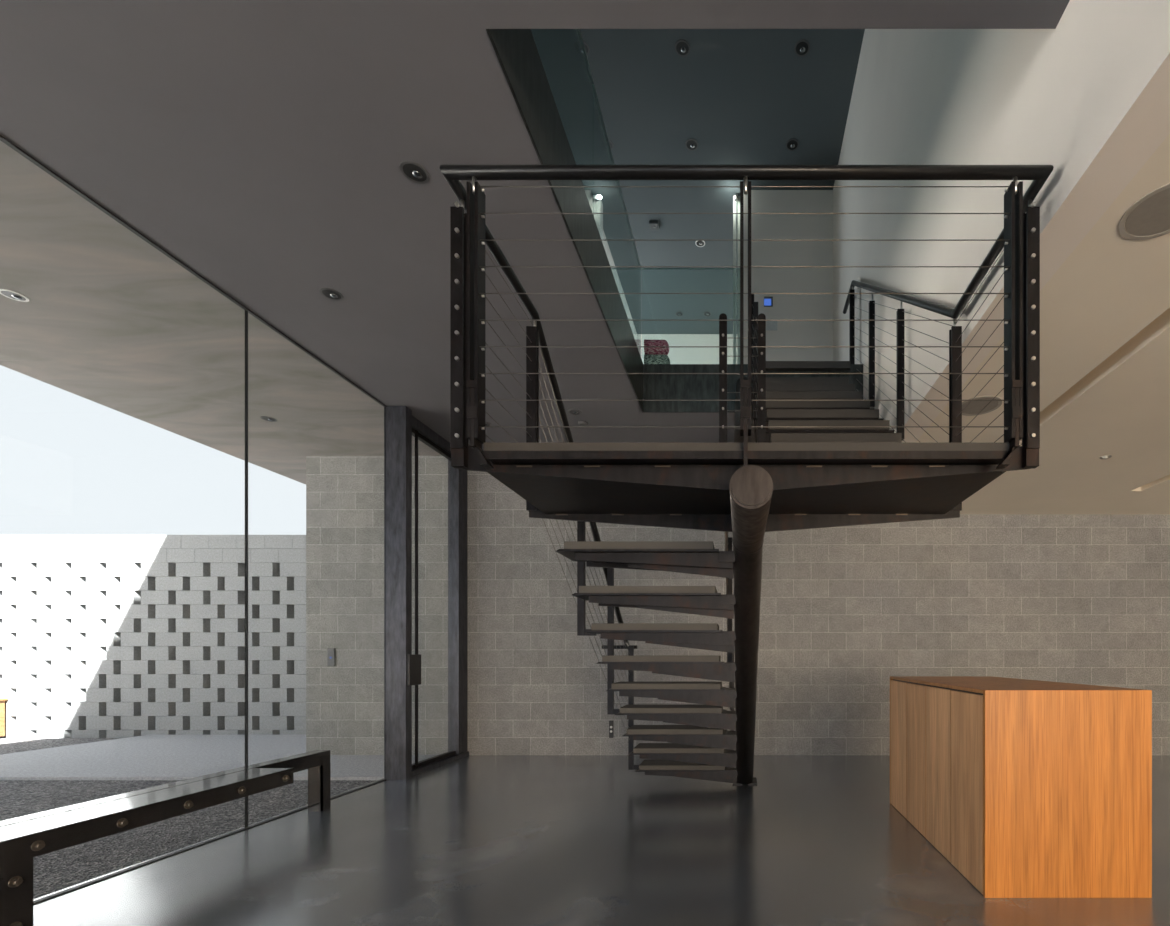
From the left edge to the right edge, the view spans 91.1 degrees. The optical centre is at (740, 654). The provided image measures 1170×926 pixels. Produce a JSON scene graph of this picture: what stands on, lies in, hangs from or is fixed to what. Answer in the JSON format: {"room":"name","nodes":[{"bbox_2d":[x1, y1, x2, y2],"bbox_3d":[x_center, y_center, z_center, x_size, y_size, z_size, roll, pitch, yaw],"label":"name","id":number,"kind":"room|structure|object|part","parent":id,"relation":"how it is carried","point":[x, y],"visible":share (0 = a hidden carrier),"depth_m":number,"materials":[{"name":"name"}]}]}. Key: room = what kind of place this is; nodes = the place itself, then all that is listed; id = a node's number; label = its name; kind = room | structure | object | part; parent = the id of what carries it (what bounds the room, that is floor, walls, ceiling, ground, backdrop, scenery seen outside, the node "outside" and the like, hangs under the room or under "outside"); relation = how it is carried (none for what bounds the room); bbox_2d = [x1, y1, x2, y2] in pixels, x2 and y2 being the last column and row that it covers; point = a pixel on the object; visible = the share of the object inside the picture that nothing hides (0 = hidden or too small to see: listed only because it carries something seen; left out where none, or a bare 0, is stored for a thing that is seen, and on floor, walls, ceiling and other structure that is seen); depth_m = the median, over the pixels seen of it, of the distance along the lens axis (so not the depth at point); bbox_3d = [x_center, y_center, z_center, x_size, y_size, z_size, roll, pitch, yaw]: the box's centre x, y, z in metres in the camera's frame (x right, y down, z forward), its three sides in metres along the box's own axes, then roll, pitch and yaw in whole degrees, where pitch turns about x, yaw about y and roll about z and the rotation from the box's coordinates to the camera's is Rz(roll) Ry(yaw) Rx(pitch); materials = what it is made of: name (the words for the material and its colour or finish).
{"room":"entrance hall","nodes":[
{"label":"entrance hall","id":0,"kind":"room"},
{"bbox_2d":[0,0,1069,483],"bbox_3d":[-2.370,-2.535,0.200,7.060,0.450,14.800,0,0,0],"label":"ceiling","id":1,"kind":"structure","parent":0,"point":[261,145],"depth_m":2.87,"materials":[{"name":"paint"}]},
{"bbox_2d":[0,289,28,301],"bbox_3d":[-4.670,-2.304,3.550,0.124,0.012,0.124,0,0,0],"label":"recessed light","id":2,"kind":"object","parent":1,"relation":"in","point":[10,294],"visible":1,"depth_m":3.55,"materials":[{"name":"silver metal"}]},
{"bbox_2d":[0,135,386,406],"bbox_3d":[-3.300,-2.305,-0.935,0.024,0.009,12.130,0,0,0],"label":"trim","id":3,"kind":"structure","parent":1,"relation":"attached to","point":[4,140],"depth_m":3.14,"materials":[{"name":"black metal"}]},
{"bbox_2d":[260,416,276,421],"bbox_3d":[-4.620,-2.304,5.410,0.124,0.012,0.124,0,0,0],"label":"recessed light","id":4,"kind":"object","parent":1,"relation":"in","point":[266,418],"visible":1,"depth_m":5.41,"materials":[{"name":"silver metal"}]},
{"bbox_2d":[320,288,343,300],"bbox_3d":[-2.620,-2.304,3.540,0.124,0.012,0.124,0,0,0],"label":"recessed light","id":5,"kind":"object","parent":1,"relation":"in","point":[329,293],"visible":1,"depth_m":3.54,"materials":[{"name":"grey metal"}]},
{"bbox_2d":[400,160,429,183],"bbox_3d":[-1.560,-2.304,2.645,0.124,0.012,0.124,0,0,0],"label":"recessed light","id":6,"kind":"object","parent":1,"relation":"in","point":[411,170],"visible":1,"depth_m":2.64,"materials":[{"name":"grey metal"}]},
{"bbox_3d":[-1.554,-2.303,2.656,0.045,0.010,0.045,0,0,0],"label":"bulb","id":7,"kind":"part","parent":6,"relation":"part of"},
{"bbox_2d":[486,29,642,412],"bbox_3d":[-0.934,-2.533,3.650,0.012,0.455,3.220,0,0,0],"label":"trim","id":8,"kind":"structure","parent":1,"relation":"attached to","point":[516,51],"depth_m":2.88,"materials":[{"name":"metal"}]},
{"bbox_2d":[568,409,581,414],"bbox_3d":[-1.580,-2.304,5.260,0.124,0.012,0.124,0,0,0],"label":"recessed light","id":9,"kind":"object","parent":1,"relation":"in","point":[571,411],"visible":1,"depth_m":5.26,"materials":[{"name":"grey metal"}]},
{"bbox_2d":[578,421,587,425],"bbox_3d":[-1.570,-2.297,5.500,0.100,0.026,0.100,0,0,0],"label":"smoke detector","id":10,"kind":"object","parent":1,"relation":"attached to","point":[581,423],"visible":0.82,"depth_m":5.47,"materials":[{"name":"white plastic"}]},
{"bbox_2d":[578,29,593,82],"bbox_3d":[-0.954,-3.222,2.797,0.012,0.924,1.515,0,0,0],"label":"guard","id":11,"kind":"object","parent":1,"relation":"on","point":[579,31],"visible":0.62,"depth_m":3.40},
{"bbox_2d":[592,84,640,355],"bbox_3d":[-0.954,-3.222,4.411,0.012,0.924,1.688,0,0,0],"label":"guard","id":12,"kind":"object","parent":1,"relation":"on","point":[631,276],"visible":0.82,"depth_m":4.66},
{"bbox_2d":[642,268,739,268],"bbox_3d":[-0.472,-3.222,5.270,0.945,0.924,0.012,0,0,0],"label":"guard","id":13,"kind":"object","parent":1,"relation":"on","point":[642,268],"visible":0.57,"depth_m":5.27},
{"bbox_2d":[33,755,1169,925],"bbox_3d":[1.320,1.260,-0.295,9.360,0.200,13.410,0,0,0],"label":"floor","id":14,"kind":"structure","parent":0,"point":[470,840],"depth_m":3.08,"materials":[{"name":"concrete"}]},
{"bbox_2d":[0,750,330,925],"bbox_3d":[-3.023,0.940,2.295,0.383,0.441,3.790,0,0,0],"label":"bench","id":15,"kind":"object","parent":14,"relation":"on","point":[22,838],"visible":1,"depth_m":2.62,"materials":[{"name":"metal"}]},
{"bbox_3d":[-2.916,0.950,2.134,0.129,0.420,0.188,0,0,0],"label":"leg","id":16,"kind":"part","parent":15,"relation":"part of","materials":[{"name":"metal"}]},
{"bbox_3d":[-2.976,0.728,1.960,0.248,0.015,3.120,0,0,0],"label":"seat","id":17,"kind":"part","parent":15,"relation":"part of","materials":[{"name":"metal"}]},
{"bbox_3d":[-3.163,0.770,2.295,0.105,0.100,3.790,0,0,0],"label":"rail","id":18,"kind":"part","parent":15,"relation":"part of","materials":[{"name":"metal"}]},
{"bbox_3d":[-3.163,0.990,4.147,0.105,0.340,0.085,0,0,0],"label":"leg","id":19,"kind":"part","parent":15,"relation":"part of","materials":[{"name":"metal"}]},
{"bbox_2d":[33,779,386,904],"bbox_3d":[-3.304,1.159,-0.935,0.032,0.011,12.130,0,0,0],"label":"sill","id":20,"kind":"structure","parent":14,"relation":"on","point":[345,793],"depth_m":3.20,"materials":[{"name":"black metal"}]},
{"bbox_3d":[-3.300,-0.575,-1.657,0.016,3.470,10.687,0,0,0],"label":"window","id":21,"kind":"structure","parent":20,"relation":"on","visible":0},
{"bbox_2d":[245,310,247,827],"bbox_3d":[-3.300,-0.575,3.690,0.018,3.470,0.006,0,0,0],"label":"trim","id":22,"kind":"structure","parent":21,"relation":"attached to","point":[246,311],"depth_m":3.69,"materials":[{"name":"black metal"}]},
{"bbox_2d":[384,406,411,779],"bbox_3d":[-3.209,-0.575,5.175,0.202,3.470,0.090,0,0,0],"label":"column","id":23,"kind":"structure","parent":14,"relation":"on","point":[397,419],"depth_m":5.13,"materials":[{"name":"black metal"}]},
{"bbox_2d":[440,165,1053,784],"bbox_3d":[-0.070,-1.218,3.869,2.400,4.876,3.981,0,0,0],"label":"staircase","id":24,"kind":"structure","parent":14,"relation":"on","point":[805,452],"depth_m":2.50,"materials":[{"name":"metal"}]},
{"bbox_3d":[-1.072,-1.235,2.105,0.046,0.910,0.042,0,0,0],"label":"post","id":25,"kind":"part","parent":24,"relation":"part of","materials":[{"name":"metal"}]},
{"bbox_3d":[-1.072,-0.752,2.105,0.048,0.075,0.030,0,0,0],"label":"foot plate","id":26,"kind":"part","parent":24,"relation":"part of","materials":[{"name":"black metal"}]},
{"bbox_3d":[-0.965,-1.240,2.015,0.040,0.920,0.060,0,0,0],"label":"post","id":27,"kind":"part","parent":24,"relation":"part of","materials":[{"name":"metal"}]},
{"bbox_3d":[-0.944,-0.725,2.025,0.058,0.070,0.050,0,0,0],"label":"knee plate","id":28,"kind":"part","parent":24,"relation":"part of","materials":[{"name":"black metal"}]},
{"bbox_3d":[-1.072,-1.210,2.845,0.050,0.940,0.040,0,0,0],"label":"post","id":29,"kind":"part","parent":24,"relation":"part of","materials":[{"name":"metal"}]},
{"bbox_3d":[-0.990,-0.682,3.430,0.042,1.125,0.032,0,0,0],"label":"post","id":30,"kind":"part","parent":24,"relation":"part of","materials":[{"name":"metal"}]},
{"bbox_3d":[-0.990,-0.109,4.200,0.042,1.118,0.032,0,0,0],"label":"post","id":31,"kind":"part","parent":24,"relation":"part of","materials":[{"name":"metal"}]},
{"bbox_3d":[-0.990,0.474,4.980,0.042,1.112,0.032,0,0,0],"label":"post","id":32,"kind":"part","parent":24,"relation":"part of","materials":[{"name":"metal"}]},
{"bbox_2d":[556,549,718,560],"bbox_3d":[-0.517,-0.523,2.905,0.815,0.012,0.299,0,0,0],"label":"stair tread","id":33,"kind":"object","parent":24,"relation":"on","point":[570,554],"depth_m":2.80,"materials":[{"name":"metal"}]},
{"bbox_2d":[572,593,720,600],"bbox_3d":[-0.517,-0.332,3.159,0.815,0.012,0.299,0,0,0],"label":"stair tread","id":34,"kind":"object","parent":24,"relation":"on","point":[586,596],"depth_m":3.05,"materials":[{"name":"metal"}]},
{"bbox_2d":[585,630,722,633],"bbox_3d":[-0.517,-0.141,3.413,0.815,0.012,0.299,0,0,0],"label":"stair tread","id":35,"kind":"object","parent":24,"relation":"on","point":[588,631],"depth_m":3.29,"materials":[{"name":"metal"}]},
{"bbox_2d":[596,661,724,663],"bbox_3d":[-0.517,0.050,3.667,0.815,0.012,0.299,0,0,0],"label":"stair tread","id":36,"kind":"object","parent":24,"relation":"on","point":[603,662],"depth_m":3.52,"materials":[{"name":"metal"}]},
{"bbox_2d":[607,687,725,690],"bbox_3d":[-0.517,0.241,3.921,0.815,0.012,0.299,0,0,0],"label":"stair tread","id":37,"kind":"object","parent":24,"relation":"on","point":[612,688],"depth_m":3.77,"materials":[{"name":"metal"}]},
{"bbox_2d":[615,709,726,714],"bbox_3d":[-0.517,0.432,4.176,0.815,0.012,0.299,0,0,0],"label":"stair tread","id":38,"kind":"object","parent":24,"relation":"on","point":[724,711],"depth_m":4.04,"materials":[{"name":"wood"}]},
{"bbox_2d":[623,730,727,735],"bbox_3d":[-0.517,0.623,4.429,0.815,0.012,0.299,0,0,0],"label":"stair tread","id":39,"kind":"object","parent":24,"relation":"on","point":[725,732],"depth_m":4.29,"materials":[{"name":"wood"}]},
{"bbox_2d":[629,749,727,754],"bbox_3d":[-0.517,0.814,4.684,0.815,0.012,0.299,0,0,0],"label":"stair tread","id":40,"kind":"object","parent":24,"relation":"on","point":[635,752],"depth_m":4.55,"materials":[{"name":"wood"}]},
{"bbox_2d":[634,767,728,771],"bbox_3d":[-0.517,1.005,4.938,0.815,0.012,0.299,0,0,0],"label":"stair tread","id":41,"kind":"object","parent":24,"relation":"on","point":[637,769],"depth_m":4.80,"materials":[{"name":"wood"}]},
{"bbox_3d":[-0.092,-1.248,2.861,0.040,1.015,0.042,0,0,0],"label":"post","id":42,"kind":"part","parent":24,"relation":"part of","materials":[{"name":"metal"}]},
{"bbox_3d":[-0.080,-0.352,3.900,0.036,0.950,0.024,0,0,0],"label":"post","id":43,"kind":"part","parent":24,"relation":"part of","materials":[{"name":"metal"}]},
{"bbox_3d":[-0.080,0.458,4.980,0.036,0.950,0.024,0,0,0],"label":"post","id":44,"kind":"part","parent":24,"relation":"part of","materials":[{"name":"metal"}]},
{"bbox_3d":[0.018,-0.695,2.836,2.205,0.130,0.012,0,0,0],"label":"web plate","id":45,"kind":"part","parent":24,"relation":"part of","materials":[{"name":"black metal"}]},
{"bbox_3d":[0.035,1.154,5.061,0.220,0.012,0.240,0,0,0],"label":"plate","id":46,"kind":"part","parent":24,"relation":"part of","materials":[{"name":"metal"}]},
{"bbox_3d":[0.018,-0.715,2.126,2.225,0.170,0.012,0,0,0],"label":"web plate","id":47,"kind":"part","parent":24,"relation":"part of","materials":[{"name":"black metal"}]},
{"bbox_3d":[0.017,-1.255,2.015,0.040,0.890,0.060,0,0,0],"label":"post","id":48,"kind":"part","parent":24,"relation":"part of","materials":[{"name":"metal"}]},
{"bbox_3d":[0.020,-0.725,2.481,2.040,0.010,0.698,0,0,0],"label":"underside plate","id":49,"kind":"part","parent":24,"relation":"part of","materials":[{"name":"black metal"}]},
{"bbox_3d":[0.107,-3.004,5.240,0.036,0.840,0.024,0,0,0],"label":"post","id":50,"kind":"part","parent":24,"relation":"part of","materials":[{"name":"metal"}]},
{"bbox_3d":[0.107,-2.127,4.000,0.036,0.840,0.024,0,0,0],"label":"post","id":51,"kind":"part","parent":24,"relation":"part of","materials":[{"name":"metal"}]},
{"bbox_3d":[0.107,-1.248,2.861,0.040,1.015,0.042,0,0,0],"label":"post","id":52,"kind":"part","parent":24,"relation":"part of","materials":[{"name":"metal"}]},
{"bbox_2d":[766,399,865,399],"bbox_3d":[0.595,-2.097,4.701,0.870,0.014,0.298,0,0,0],"label":"stair tread","id":53,"kind":"object","parent":24,"relation":"on","point":[766,399],"depth_m":4.55,"materials":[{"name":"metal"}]},
{"bbox_2d":[766,408,873,410],"bbox_3d":[0.595,-1.899,4.421,0.870,0.014,0.298,0,0,0],"label":"stair tread","id":54,"kind":"object","parent":24,"relation":"on","point":[766,408],"depth_m":4.27,"materials":[{"name":"metal"}]},
{"bbox_2d":[766,418,883,420],"bbox_3d":[0.595,-1.701,4.141,0.870,0.014,0.298,0,0,0],"label":"stair tread","id":55,"kind":"object","parent":24,"relation":"on","point":[767,419],"depth_m":3.99,"materials":[{"name":"metal"}]},
{"bbox_2d":[766,430,893,432],"bbox_3d":[0.595,-1.503,3.861,0.870,0.014,0.298,0,0,0],"label":"stair tread","id":56,"kind":"object","parent":24,"relation":"on","point":[767,431],"depth_m":3.71,"materials":[{"name":"metal"}]},
{"bbox_3d":[1.090,-3.020,5.430,0.045,1.120,0.032,0,0,0],"label":"post","id":57,"kind":"part","parent":24,"relation":"part of","materials":[{"name":"metal"}]},
{"bbox_3d":[1.090,-2.505,4.610,0.045,0.878,0.032,0,0,0],"label":"post","id":58,"kind":"part","parent":24,"relation":"part of","materials":[{"name":"metal"}]},
{"bbox_3d":[1.090,-1.914,3.780,0.045,0.885,0.032,0,0,0],"label":"post","id":59,"kind":"part","parent":24,"relation":"part of","materials":[{"name":"metal"}]},
{"bbox_3d":[1.103,-1.210,2.845,0.050,0.940,0.040,0,0,0],"label":"post","id":60,"kind":"part","parent":24,"relation":"part of","materials":[{"name":"metal"}]},
{"bbox_3d":[0.971,-0.725,2.025,0.058,0.070,0.050,0,0,0],"label":"knee plate","id":61,"kind":"part","parent":24,"relation":"part of","materials":[{"name":"black metal"}]},
{"bbox_3d":[0.992,-1.240,2.015,0.040,0.920,0.060,0,0,0],"label":"post","id":62,"kind":"part","parent":24,"relation":"part of","materials":[{"name":"metal"}]},
{"bbox_3d":[1.103,-0.752,2.105,0.048,0.075,0.030,0,0,0],"label":"foot plate","id":63,"kind":"part","parent":24,"relation":"part of","materials":[{"name":"black metal"}]},
{"bbox_3d":[1.103,-1.235,2.105,0.046,0.910,0.042,0,0,0],"label":"post","id":64,"kind":"part","parent":24,"relation":"part of","materials":[{"name":"metal"}]},
{"bbox_2d":[890,676,1151,897],"bbox_3d":[1.563,0.664,3.485,0.797,0.992,1.690,0,0,0],"label":"kitchen island","id":65,"kind":"object","parent":14,"relation":"on","point":[1027,788],"visible":1,"depth_m":2.64,"materials":[{"name":"brown wood"}]},
{"bbox_3d":[1.554,0.674,4.320,0.777,0.972,0.020,0,0,0],"label":"panel","id":66,"kind":"part","parent":65,"relation":"part of","materials":[{"name":"brown wood"}]},
{"bbox_3d":[1.174,0.676,4.104,0.018,0.960,0.402,0,0,0],"label":"door","id":67,"kind":"part","parent":65,"relation":"part of","materials":[{"name":"brown wood"}]},
{"bbox_3d":[1.174,0.676,3.692,0.018,0.960,0.402,0,0,0],"label":"door","id":68,"kind":"part","parent":65,"relation":"part of","materials":[{"name":"brown wood"}]},
{"bbox_3d":[1.174,0.676,3.281,0.018,0.960,0.402,0,0,0],"label":"door","id":69,"kind":"part","parent":65,"relation":"part of","materials":[{"name":"brown wood"}]},
{"bbox_3d":[1.174,0.676,2.869,0.018,0.960,0.402,0,0,0],"label":"door","id":70,"kind":"part","parent":65,"relation":"part of","materials":[{"name":"brown wood"}]},
{"bbox_2d":[890,676,1143,693],"bbox_3d":[1.563,0.177,3.495,0.797,0.018,1.670,0,0,0],"label":"island countertop","id":71,"kind":"structure","parent":65,"relation":"on","point":[977,684],"depth_m":3.26,"materials":[{"name":"brown wood"}]},
{"bbox_3d":[1.563,0.664,2.650,0.797,0.992,0.020,0,0,0],"label":"panel","id":72,"kind":"part","parent":65,"relation":"part of","materials":[{"name":"brown wood"}]},
{"bbox_2d":[641,334,736,363],"bbox_3d":[-2.370,-4.110,10.200,7.060,3.500,0.200,0,0,0],"label":"wall","id":73,"kind":"structure","parent":0,"point":[677,355],"depth_m":10.10,"materials":[{"name":"white paint"}]},
{"bbox_2d":[531,29,864,333],"bbox_3d":[-2.370,-6.200,1.550,7.060,0.680,17.500,0,0,0],"label":"ceiling","id":74,"kind":"structure","parent":0,"point":[741,94],"depth_m":6.08,"materials":[{"name":"paint"}]},
{"bbox_2d":[573,40,589,56],"bbox_3d":[-1.540,-5.854,5.340,0.150,0.012,0.150,0,0,0],"label":"recessed light","id":75,"kind":"object","parent":74,"relation":"in","point":[578,48],"visible":0.82,"depth_m":5.34,"materials":[{"name":"grey metal"}]},
{"bbox_2d":[600,139,613,150],"bbox_3d":[-1.540,-5.854,6.350,0.150,0.012,0.150,0,0,0],"label":"recessed light","id":76,"kind":"object","parent":74,"relation":"in","point":[603,142],"visible":0.73,"depth_m":6.34,"materials":[{"name":"grey metal"}]},
{"bbox_2d":[649,221,658,229],"bbox_3d":[-1.180,-5.837,7.520,0.120,0.046,0.120,0,0,0],"label":"spotlight","id":77,"kind":"object","parent":74,"relation":"attached to","point":[654,225],"visible":1,"depth_m":7.49,"materials":[{"name":"grey metal"}]},
{"bbox_2d":[675,311,682,316],"bbox_3d":[-1.060,-5.854,9.500,0.140,0.012,0.140,0,0,0],"label":"recessed light","id":78,"kind":"object","parent":74,"relation":"in","point":[678,313],"visible":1,"depth_m":9.50,"materials":[{"name":"grey metal"}]},
{"bbox_2d":[675,40,689,56],"bbox_3d":[-0.565,-5.854,5.340,0.150,0.012,0.150,0,0,0],"label":"recessed light","id":79,"kind":"object","parent":74,"relation":"in","point":[682,47],"visible":1,"depth_m":5.34,"materials":[{"name":"grey metal"}]},
{"bbox_2d":[685,139,697,150],"bbox_3d":[-0.565,-5.854,6.350,0.150,0.012,0.150,0,0,0],"label":"recessed light","id":80,"kind":"object","parent":74,"relation":"in","point":[691,144],"visible":1,"depth_m":6.34,"materials":[{"name":"grey metal"}]},
{"bbox_2d":[695,241,704,246],"bbox_3d":[-0.580,-5.854,7.870,0.140,0.012,0.140,0,0,0],"label":"recessed light","id":81,"kind":"object","parent":74,"relation":"in","point":[698,243],"visible":0.94,"depth_m":7.87,"materials":[{"name":"white metal"}]},
{"bbox_2d":[703,311,710,316],"bbox_3d":[-0.580,-5.854,9.500,0.140,0.012,0.140,0,0,0],"label":"recessed light","id":82,"kind":"object","parent":74,"relation":"in","point":[707,314],"visible":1,"depth_m":9.50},
{"bbox_2d":[786,139,798,150],"bbox_3d":[0.590,-5.854,6.350,0.150,0.012,0.150,0,0,0],"label":"recessed light","id":83,"kind":"object","parent":74,"relation":"in","point":[791,144],"visible":1,"depth_m":6.34,"materials":[{"name":"black metal"}]},
{"bbox_2d":[794,40,809,56],"bbox_3d":[0.590,-5.854,5.340,0.150,0.012,0.150,0,0,0],"label":"recessed light","id":84,"kind":"object","parent":74,"relation":"in","point":[802,47],"visible":1,"depth_m":5.34,"materials":[{"name":"black metal"}]},
{"bbox_2d":[306,456,1169,754],"bbox_3d":[0.480,-0.525,6.510,11.040,3.570,0.200,0,0,0],"label":"wall","id":85,"kind":"structure","parent":0,"point":[1064,598],"depth_m":6.41,"materials":[{"name":"concrete"}]},
{"bbox_2d":[327,648,334,665],"bbox_3d":[-4.740,0.025,6.398,0.080,0.210,0.024,0,0,0],"label":"panel","id":86,"kind":"object","parent":85,"relation":"attached to","point":[330,651],"visible":1,"depth_m":6.39,"materials":[{"name":"black"}]},
{"bbox_2d":[407,416,468,775],"bbox_3d":[-3.190,-0.575,5.775,0.220,3.470,1.270,0,0,0],"label":"door","id":87,"kind":"structure","parent":85,"relation":"in","point":[457,478],"depth_m":6.21,"materials":[{"name":"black metal"}]},
{"bbox_3d":[-3.140,0.140,5.290,0.120,0.290,0.300,0,0,0],"label":"handle","id":88,"kind":"part","parent":87,"relation":"part of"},
{"bbox_3d":[-3.220,-0.550,5.725,0.060,3.320,0.950,0,0,0],"label":"frame","id":89,"kind":"part","parent":87,"relation":"part of","materials":[{"name":"metal"}]},
{"bbox_2d":[609,721,612,737],"bbox_3d":[-1.503,0.860,6.404,0.050,0.200,0.012,0,0,0],"label":"wall outlet","id":90,"kind":"object","parent":85,"relation":"attached to","point":[610,722],"visible":1,"depth_m":6.40,"materials":[{"name":"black plastic"}]},
{"bbox_2d":[744,190,832,363],"bbox_3d":[0.580,-4.310,7.035,1.160,3.100,0.130,0,0,0],"label":"wall","id":91,"kind":"structure","parent":0,"point":[763,226],"depth_m":6.97,"materials":[{"name":"white paint"}]},
{"bbox_2d":[764,297,772,306],"bbox_3d":[0.345,-4.450,6.962,0.110,0.120,0.017,0,0,0],"label":"thermostat","id":92,"kind":"object","parent":91,"relation":"attached to","point":[768,301],"visible":1,"depth_m":6.96,"materials":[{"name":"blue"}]},
{"bbox_2d":[766,321,777,329],"bbox_3d":[0.390,-4.150,6.965,0.140,0.120,0.011,0,0,0],"label":"light switch","id":93,"kind":"object","parent":91,"relation":"attached to","point":[770,325],"visible":0.89,"depth_m":6.96,"materials":[{"name":"white plastic"}]},
{"bbox_2d":[833,0,1169,442],"bbox_3d":[1.250,-4.085,1.550,0.180,4.910,17.500,0,0,0],"label":"wall","id":94,"kind":"structure","parent":0,"point":[1087,97],"depth_m":2.82,"materials":[{"name":"white paint"}]},
{"bbox_2d":[643,364,862,412],"bbox_3d":[0.116,-2.533,5.254,2.088,0.455,0.012,0,0,0],"label":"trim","id":95,"kind":"structure","parent":94,"relation":"attached to","point":[655,386],"depth_m":5.25,"materials":[{"name":"metal"}]},
{"bbox_2d":[644,354,669,363],"bbox_3d":[-0.808,-2.832,5.360,0.244,0.143,0.141,0,0,0],"label":"folded blanket","id":96,"kind":"object","parent":95,"relation":"on","point":[648,359],"visible":0.52,"depth_m":5.29,"materials":[{"name":"green fabric"}]},
{"bbox_2d":[644,339,668,354],"bbox_3d":[-0.813,-2.976,5.360,0.234,0.144,0.141,0,0,0],"label":"folded blanket","id":97,"kind":"object","parent":96,"relation":"on","point":[647,350],"visible":0.83,"depth_m":5.30,"materials":[{"name":"red fabric"}]},
{"bbox_2d":[916,134,1169,513],"bbox_3d":[3.770,-1.830,-0.295,4.860,0.400,13.810,0,0,0],"label":"ceiling","id":98,"kind":"structure","parent":0,"point":[1105,311],"depth_m":3.36,"materials":[{"name":"beige paint"}]},
{"bbox_2d":[962,396,1001,415],"bbox_3d":[1.555,-1.629,3.620,0.280,0.003,0.280,0,0,0],"label":"ceiling speaker","id":99,"kind":"object","parent":98,"relation":"attached to","point":[974,407],"visible":0.72,"depth_m":3.61},
{"bbox_2d":[1100,455,1111,458],"bbox_3d":[3.000,-1.621,4.550,0.084,0.018,0.084,0,0,0],"label":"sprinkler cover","id":100,"kind":"object","parent":98,"relation":"attached to","point":[1105,456],"visible":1,"depth_m":4.53,"materials":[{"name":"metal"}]},
{"bbox_2d":[1118,183,1169,239],"bbox_3d":[1.555,-1.629,2.030,0.280,0.003,0.280,0,0,0],"label":"ceiling speaker","id":101,"kind":"object","parent":98,"relation":"attached to","point":[1148,217],"visible":1,"depth_m":2.06},
{"bbox_3d":[0.050,-4.310,8.600,0.100,3.100,3.000,0,0,0],"label":"wall","id":102,"kind":"structure","parent":0,"visible":0},
{"bbox_2d":[733,197,739,363],"bbox_3d":[-0.050,-4.310,7.130,0.100,3.100,0.140,0,0,0],"label":"door frame","id":103,"kind":"structure","parent":102,"relation":"attached to","point":[734,201],"depth_m":7.08,"materials":[{"name":"white metal"}]},
{"label":"outside","id":104,"kind":"structure","parent":0,"visible":0},
{"bbox_2d":[0,738,376,898],"bbox_3d":[-31.680,1.325,-16.050,56.640,0.270,47.900,0,0,0],"label":"gravel bed","id":105,"kind":"object","parent":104,"point":[64,868],"visible":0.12,"depth_m":4.13,"materials":[{"name":"grey gravel"}]},
{"bbox_2d":[0,698,7,736],"bbox_3d":[-11.140,0.905,7.905,0.960,0.550,0.270,0,0,0],"label":"box","id":106,"kind":"object","parent":105,"relation":"on","point":[2,700],"visible":1,"depth_m":8.00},
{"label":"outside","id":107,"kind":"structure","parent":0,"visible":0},
{"bbox_2d":[0,535,305,737],"bbox_3d":[-13.930,-0.126,8.150,22.518,3.247,0.200,0,0,0],"label":"wall","id":108,"kind":"structure","parent":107,"point":[85,593],"depth_m":8.05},
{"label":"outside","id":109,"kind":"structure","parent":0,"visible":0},
{"bbox_2d":[0,646,279,646],"bbox_3d":[-13.500,-0.140,8.500,21.000,2.600,0.200,0,0,0],"label":"wall","id":110,"kind":"structure","parent":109,"point":[0,646],"depth_m":8.40,"materials":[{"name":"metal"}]},
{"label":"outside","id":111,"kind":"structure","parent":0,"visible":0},
{"bbox_2d":[0,735,436,779],"bbox_3d":[-5.990,1.260,6.650,5.260,0.200,2.800,0,0,0],"label":"path","id":112,"kind":"structure","parent":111,"point":[145,757],"depth_m":6.14,"materials":[{"name":"concrete"}]}
]}

